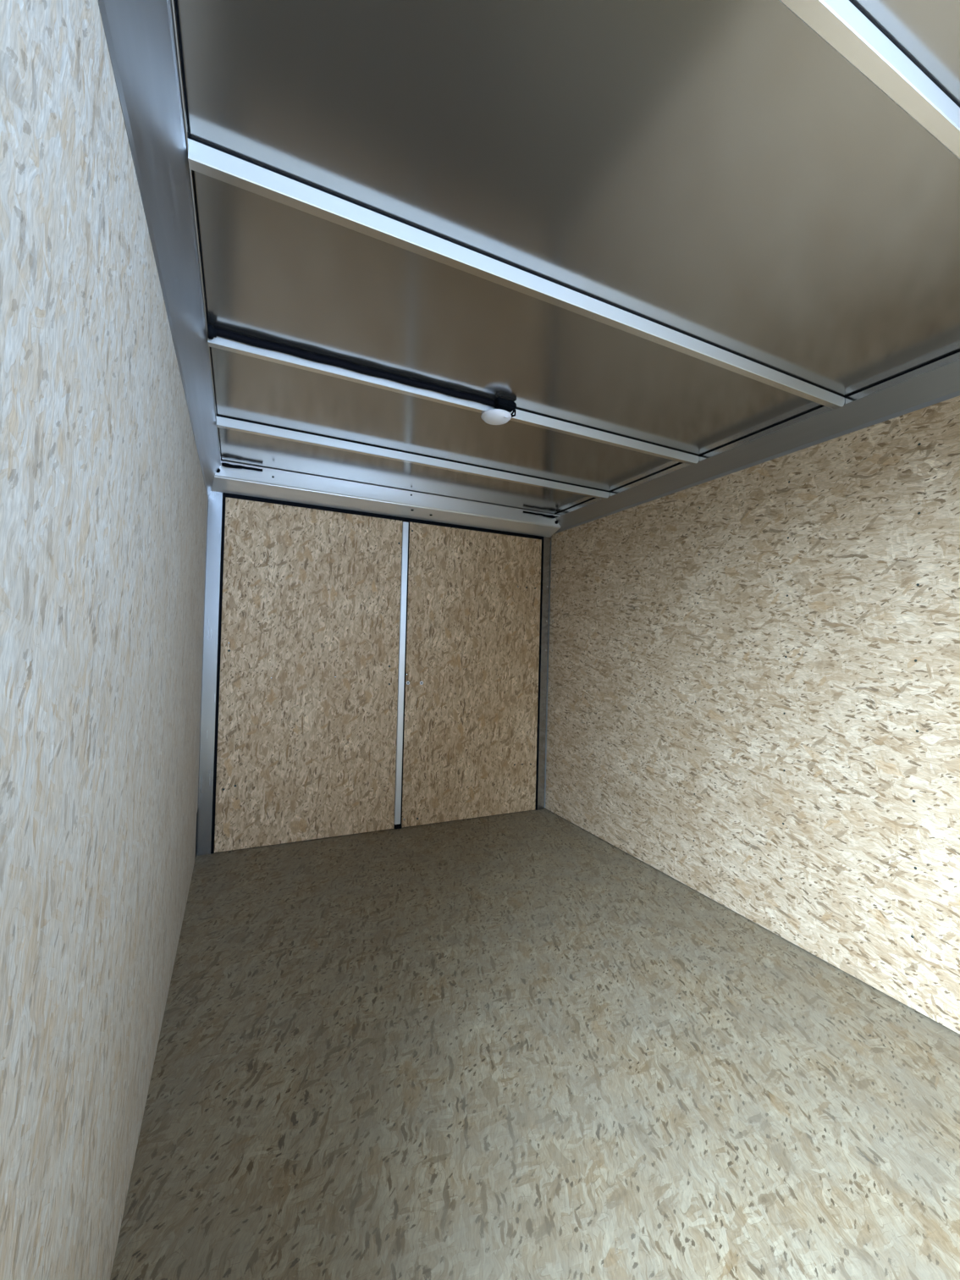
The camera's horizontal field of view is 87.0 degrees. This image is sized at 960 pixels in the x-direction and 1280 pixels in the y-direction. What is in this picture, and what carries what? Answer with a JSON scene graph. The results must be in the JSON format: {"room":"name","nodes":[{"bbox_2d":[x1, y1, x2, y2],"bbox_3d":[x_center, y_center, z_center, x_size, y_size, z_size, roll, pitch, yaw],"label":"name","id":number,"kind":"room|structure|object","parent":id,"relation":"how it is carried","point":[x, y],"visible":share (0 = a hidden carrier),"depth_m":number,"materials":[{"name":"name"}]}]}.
{"room":"cargo space","nodes":[
{"label":"cargo space","id":0,"kind":"room"},
{"bbox_2d":[0,0,208,1279],"bbox_3d":[-0.558,0.168,0.759,0.010,1.854,4.052,2,-1,-25],"label":"wall","id":1,"kind":"structure","parent":0,"point":[104,499],"depth_m":0.60,"materials":[{"name":"beige wood"}]},
{"bbox_2d":[97,0,221,497],"bbox_3d":[-0.507,-0.818,0.789,0.076,0.172,4.056,2,-1,-25],"label":"ceiling side rail","id":2,"kind":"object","parent":1,"relation":"attached to","point":[143,37],"depth_m":0.87,"materials":[{"name":"silver metal"}]},
{"bbox_2d":[195,811,198,857],"bbox_3d":[-1.436,0.984,2.550,0.013,0.229,0.052,2,-1,-25],"label":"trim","id":3,"kind":"structure","parent":1,"relation":"attached to","point":[197,811],"depth_m":2.54,"materials":[{"name":"black metal"}]},
{"bbox_2d":[221,462,262,471],"bbox_3d":[-1.196,-0.868,2.547,0.186,0.022,0.016,2,-1,-25],"label":"wire bundle","id":4,"kind":"object","parent":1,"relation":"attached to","point":[226,465],"visible":1,"depth_m":2.54,"materials":[{"name":"black rubber"}]},
{"bbox_2d":[196,502,208,840],"bbox_3d":[-0.500,0.133,3.097,2.159,2.060,0.012,2,-1,-25],"label":"wall","id":5,"kind":"structure","parent":0,"point":[207,503],"depth_m":2.64,"materials":[{"name":"black wood"}]},
{"bbox_2d":[196,491,222,855],"bbox_3d":[-1.402,0.158,2.626,0.066,1.889,0.044,2,-1,-25],"label":"trim","id":6,"kind":"structure","parent":5,"relation":"attached to","point":[215,499],"depth_m":2.61,"materials":[{"name":"silver metal"}]},
{"bbox_2d":[210,492,408,854],"bbox_3d":[-0.915,0.181,2.848,1.006,1.871,0.041,2,-1,-25],"label":"door","id":7,"kind":"structure","parent":5,"relation":"in","point":[308,741],"depth_m":2.82,"materials":[{"name":"beige wood"}]},
{"bbox_2d":[211,460,560,537],"bbox_3d":[-0.431,-0.801,3.016,2.075,0.124,0.178,2,-1,-25],"label":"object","id":8,"kind":"structure","parent":5,"relation":"attached to","point":[267,483],"depth_m":2.88,"materials":[{"name":"silver metal"}]},
{"bbox_2d":[523,510,555,518],"bbox_3d":[0.388,-0.817,3.300,0.241,0.022,0.016,2,-1,-25],"label":"wire bundle","id":9,"kind":"object","parent":8,"relation":"attached to","point":[527,512],"visible":1,"depth_m":3.30,"materials":[{"name":"black rubber"}]},
{"bbox_2d":[400,518,543,828],"bbox_3d":[-0.033,0.210,3.267,0.980,1.871,0.042,2,-1,-25],"label":"door","id":10,"kind":"structure","parent":5,"relation":"in","point":[471,745],"depth_m":3.25,"materials":[{"name":"beige wood"}]},
{"bbox_2d":[537,536,550,810],"bbox_3d":[0.431,0.217,3.495,0.055,1.889,0.047,2,-1,-25],"label":"trim","id":11,"kind":"structure","parent":5,"relation":"attached to","point":[546,540],"depth_m":3.48,"materials":[{"name":"silver metal"}]},
{"bbox_2d":[110,807,959,1279],"bbox_3d":[0.364,1.142,1.209,2.219,0.030,4.156,2,-1,-25],"label":"floor","id":12,"kind":"structure","parent":0,"point":[517,1045],"depth_m":1.28,"materials":[{"name":"beige wood"}]},
{"bbox_2d":[177,0,959,514],"bbox_3d":[0.415,-0.874,1.238,2.059,0.004,4.076,2,-1,-25],"label":"ceiling","id":13,"kind":"structure","parent":0,"point":[717,173],"depth_m":1.05,"materials":[{"name":"silver metal"}]},
{"bbox_2d":[216,415,609,499],"bbox_3d":[-0.164,-0.848,2.449,1.972,0.040,0.026,2,-1,-25],"label":"bow","id":14,"kind":"object","parent":13,"relation":"attached to","point":[226,422],"visible":1,"depth_m":2.33,"materials":[{"name":"silver metal"}]},
{"bbox_2d":[207,336,699,464],"bbox_3d":[0.101,-0.850,1.891,1.972,0.040,0.026,2,-1,-25],"label":"bow","id":15,"kind":"object","parent":13,"relation":"attached to","point":[521,416],"visible":0.83,"depth_m":1.79,"materials":[{"name":"silver metal"}]},
{"bbox_2d":[207,324,495,407],"bbox_3d":[-0.355,-0.866,1.640,0.931,0.039,0.038,2,-1,-25],"label":"cable","id":16,"kind":"object","parent":15,"relation":"attached to","point":[212,332],"visible":0.99,"depth_m":1.60,"materials":[{"name":"black rubber"}]},
{"bbox_2d":[494,397,516,417],"bbox_3d":[0.096,-0.847,1.848,0.091,0.042,0.044,2,-1,-25],"label":"connector","id":17,"kind":"object","parent":16,"relation":"attached to","point":[501,404],"visible":0.87,"depth_m":1.83,"materials":[{"name":"black plastic"}]},
{"bbox_2d":[480,408,511,424],"bbox_3d":[0.060,-0.819,1.872,0.112,0.024,0.112,2,-1,-25],"label":"dome light","id":18,"kind":"object","parent":15,"relation":"attached to","point":[493,416],"visible":1,"depth_m":1.85,"materials":[{"name":"white plastic"}]},
{"bbox_2d":[187,137,844,409],"bbox_3d":[0.364,-0.851,1.337,1.972,0.040,0.026,2,-1,-25],"label":"bow","id":19,"kind":"object","parent":13,"relation":"attached to","point":[204,158],"visible":1,"depth_m":1.14,"materials":[{"name":"silver metal"}]},
{"bbox_2d":[778,0,959,159],"bbox_3d":[0.635,-0.853,0.767,1.972,0.040,0.026,2,-1,-25],"label":"bow","id":20,"kind":"object","parent":13,"relation":"attached to","point":[841,24],"visible":1,"depth_m":0.74,"materials":[{"name":"white metal"}]},
{"bbox_2d":[544,395,959,1034],"bbox_3d":[1.350,0.159,1.674,0.037,2.060,4.146,2,-1,-25],"label":"wall","id":21,"kind":"structure","parent":0,"point":[753,681],"depth_m":1.95,"materials":[{"name":"beige wood"}]},
{"bbox_2d":[553,349,959,534],"bbox_3d":[1.341,-0.789,1.667,0.078,0.110,4.056,2,-1,-25],"label":"ceiling side rail","id":22,"kind":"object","parent":21,"relation":"attached to","point":[936,381],"depth_m":1.93,"materials":[{"name":"silver metal"}]}
]}

